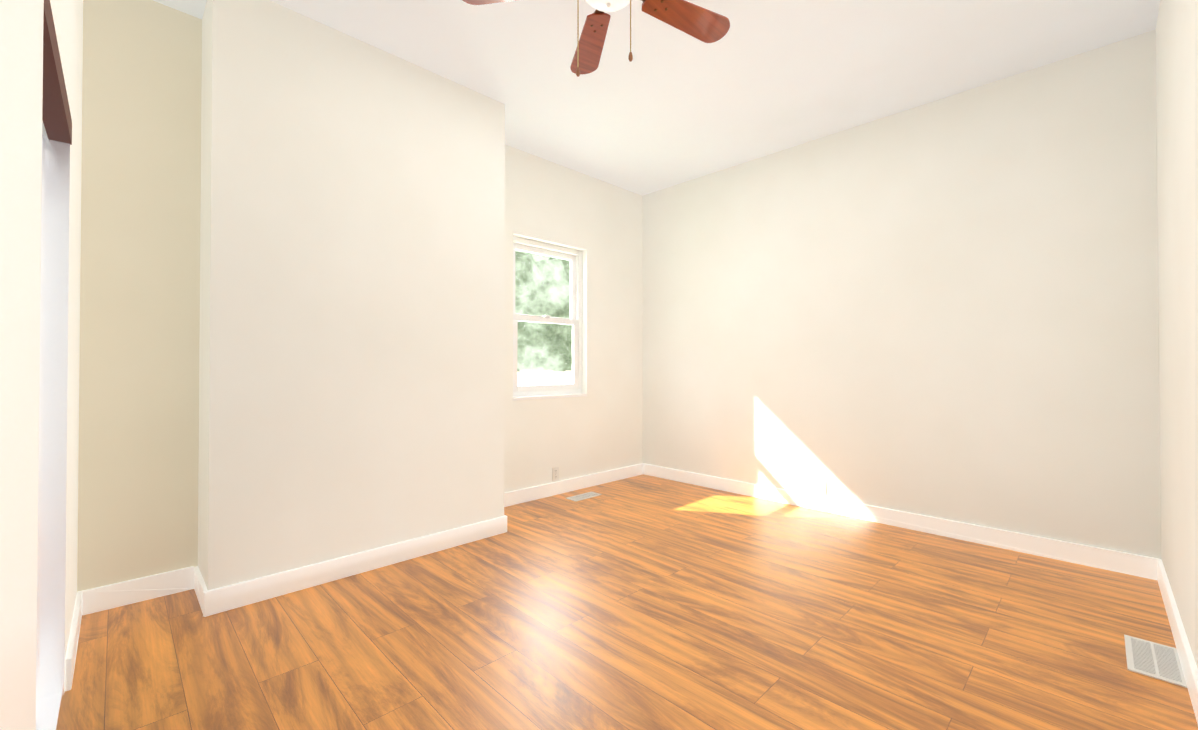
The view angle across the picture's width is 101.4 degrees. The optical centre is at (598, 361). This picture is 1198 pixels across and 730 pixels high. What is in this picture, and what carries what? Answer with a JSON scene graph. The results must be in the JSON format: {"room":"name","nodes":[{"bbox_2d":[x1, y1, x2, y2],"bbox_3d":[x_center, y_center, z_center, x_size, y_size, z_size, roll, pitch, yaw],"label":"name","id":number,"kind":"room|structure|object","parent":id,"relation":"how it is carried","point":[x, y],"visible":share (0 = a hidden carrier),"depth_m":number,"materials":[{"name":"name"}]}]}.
{"room":"empty bedroom","nodes":[
{"label":"empty bedroom","id":0,"kind":"room"},
{"bbox_2d":[0,0,82,729],"bbox_3d":[-1.482,-0.323,0.719,0.930,2.900,3.550,1,-1,-45],"label":"wall","id":1,"kind":"structure","parent":0,"point":[22,127],"depth_m":0.68,"materials":[{"name":"beige paint"}]},
{"bbox_2d":[36,0,71,729],"bbox_3d":[-1.427,0.149,1.189,0.134,1.965,1.270,1,-1,-45],"label":"sliding closet door","id":2,"kind":"structure","parent":1,"relation":"in","point":[52,465],"depth_m":1.65,"materials":[{"name":"white wood"}]},
{"bbox_2d":[65,589,88,690],"bbox_3d":[-2.080,1.084,1.947,0.020,0.110,0.720,1,-1,-45],"label":"baseboard","id":3,"kind":"structure","parent":1,"relation":"attached to","point":[81,607],"depth_m":1.89,"materials":[{"name":"white wood"}]},
{"bbox_2d":[77,0,201,591],"bbox_3d":[-2.228,-0.307,2.397,0.420,2.900,0.110,1,-1,-45],"label":"wall","id":4,"kind":"structure","parent":0,"point":[138,457],"depth_m":2.35,"materials":[{"name":"paint"}]},
{"bbox_2d":[89,567,188,613],"bbox_3d":[-2.171,1.088,2.348,0.390,0.110,0.020,1,-1,-45],"label":"baseboard","id":5,"kind":"structure","parent":4,"relation":"attached to","point":[123,593],"depth_m":2.33,"materials":[{"name":"white wood"}]},
{"bbox_2d":[198,0,504,589],"bbox_3d":[-1.378,-0.301,2.952,1.570,2.900,0.510,1,-1,-45],"label":"wall","id":6,"kind":"structure","parent":0,"point":[352,309],"depth_m":2.59,"materials":[{"name":"beige paint"}]},
{"bbox_2d":[189,566,205,595],"bbox_3d":[-1.903,1.088,2.340,0.020,0.110,0.360,1,-1,-45],"label":"baseboard","id":7,"kind":"structure","parent":6,"relation":"attached to","point":[196,580],"depth_m":2.43,"materials":[{"name":"white wood"}]},
{"bbox_2d":[197,515,506,616],"bbox_3d":[-1.197,1.092,2.751,1.606,0.110,0.020,1,-1,-45],"label":"baseboard","id":8,"kind":"structure","parent":6,"relation":"attached to","point":[218,600],"depth_m":2.56,"materials":[{"name":"white wood"}]},
{"bbox_2d":[504,144,642,493],"bbox_3d":[-1.301,-0.296,3.484,5.065,2.900,0.140,1,-1,-45],"label":"wall","id":9,"kind":"structure","parent":0,"point":[598,428],"depth_m":4.57,"materials":[{"name":"beige paint"}]},
{"bbox_2d":[513,236,586,400],"bbox_3d":[-0.453,-0.359,4.315,0.820,1.362,0.144,1,-1,-45],"label":"double-hung window","id":10,"kind":"structure","parent":9,"relation":"in","point":[562,390],"depth_m":4.39,"materials":[{"name":"white"}]},
{"bbox_2d":[552,467,558,480],"bbox_3d":[-0.377,0.984,4.275,0.070,0.115,0.009,1,-1,-45],"label":"outlet","id":11,"kind":"object","parent":9,"relation":"attached to","point":[555,473],"visible":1,"depth_m":4.27,"materials":[{"name":"white plastic"}]},
{"bbox_2d":[504,463,644,506],"bbox_3d":[-0.278,1.107,4.364,2.004,0.110,0.020,1,-1,-45],"label":"baseboard","id":12,"kind":"structure","parent":9,"relation":"attached to","point":[515,497],"depth_m":4.37,"materials":[{"name":"white wood"}]},
{"bbox_2d":[56,474,1197,729],"bbox_3d":[-0.007,1.201,2.153,5.065,0.120,3.830,1,-1,-45],"label":"floor","id":13,"kind":"structure","parent":0,"point":[642,602],"depth_m":2.02,"materials":[{"name":"laminate"}]},
{"bbox_2d":[566,492,601,501],"bbox_3d":[-0.130,1.157,4.200,0.301,0.006,0.130,1,-1,-45],"label":"floor vent","id":14,"kind":"object","parent":13,"relation":"in","point":[583,496],"visible":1,"depth_m":4.19,"materials":[{"name":"white metal"}]},
{"bbox_2d":[1124,634,1186,687],"bbox_3d":[2.115,1.135,1.867,0.331,0.006,0.150,1,-1,-45],"label":"floor vent","id":15,"kind":"object","parent":13,"relation":"in","point":[1154,660],"visible":1,"depth_m":1.85,"materials":[{"name":"white metal"}]},
{"bbox_2d":[153,0,1159,195],"bbox_3d":[-0.007,-1.819,2.183,5.065,0.120,3.830,1,-1,-45],"label":"ceiling","id":16,"kind":"structure","parent":0,"point":[668,105],"depth_m":2.87,"materials":[{"name":"paint"}]},
{"bbox_2d":[462,0,729,76],"bbox_3d":[0.072,-1.406,1.839,1.136,0.713,1.104,1,-1,-45],"label":"ceiling fan","id":17,"kind":"object","parent":16,"relation":"hanging from","point":[704,25],"visible":1,"depth_m":2.06,"materials":[{"name":"brown wood"}]},
{"bbox_2d":[642,29,1160,558],"bbox_3d":[1.798,-0.293,3.844,0.140,2.900,3.690,1,-1,-45],"label":"wall","id":18,"kind":"structure","parent":0,"point":[948,307],"depth_m":3.26,"materials":[{"name":"beige paint"}]},
{"bbox_2d":[645,464,1152,578],"bbox_3d":[1.684,1.102,3.836,0.024,0.110,3.524,1,-1,-45],"label":"baseboard","id":19,"kind":"structure","parent":18,"relation":"attached to","point":[1116,561],"depth_m":3.24,"materials":[{"name":"white wood"}]},
{"bbox_2d":[1156,0,1197,668],"bbox_3d":[1.236,-0.322,0.803,4.925,2.900,0.140,1,-1,-45],"label":"wall","id":20,"kind":"structure","parent":0,"point":[1177,99],"depth_m":1.93,"materials":[{"name":"beige paint"}]},
{"bbox_2d":[1153,558,1197,723],"bbox_3d":[1.514,1.076,1.170,3.995,0.110,0.020,1,-1,-45],"label":"baseboard","id":21,"kind":"structure","parent":20,"relation":"attached to","point":[1188,664],"depth_m":1.89,"materials":[{"name":"white wood"}]},
{"label":"outside","id":22,"kind":"structure","parent":0,"visible":0},
{"bbox_2d":[515,250,549,261],"bbox_3d":[-5.507,-3.742,14.240,32.000,14.000,0.050,1,-1,-45],"label":"sky","id":23,"kind":"structure","parent":22,"point":[537,256],"depth_m":17.46,"materials":[{"name":"white"}]},
{"bbox_3d":[-1.816,1.831,10.431,32.000,0.020,10.480,1,-1,-45],"label":"lawn","id":24,"kind":"structure","parent":22,"visible":0},
{"bbox_2d":[515,251,571,371],"bbox_3d":[-3.030,-1.202,12.271,10.675,6.082,4.102,1,-1,-45],"label":"trees","id":25,"kind":"object","parent":24,"relation":"on","point":[545,341],"depth_m":12.03,"materials":[{"name":"green plant"}]},
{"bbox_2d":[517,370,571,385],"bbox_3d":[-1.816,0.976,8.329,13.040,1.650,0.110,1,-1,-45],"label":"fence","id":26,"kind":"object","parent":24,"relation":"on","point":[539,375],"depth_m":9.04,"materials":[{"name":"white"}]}
]}

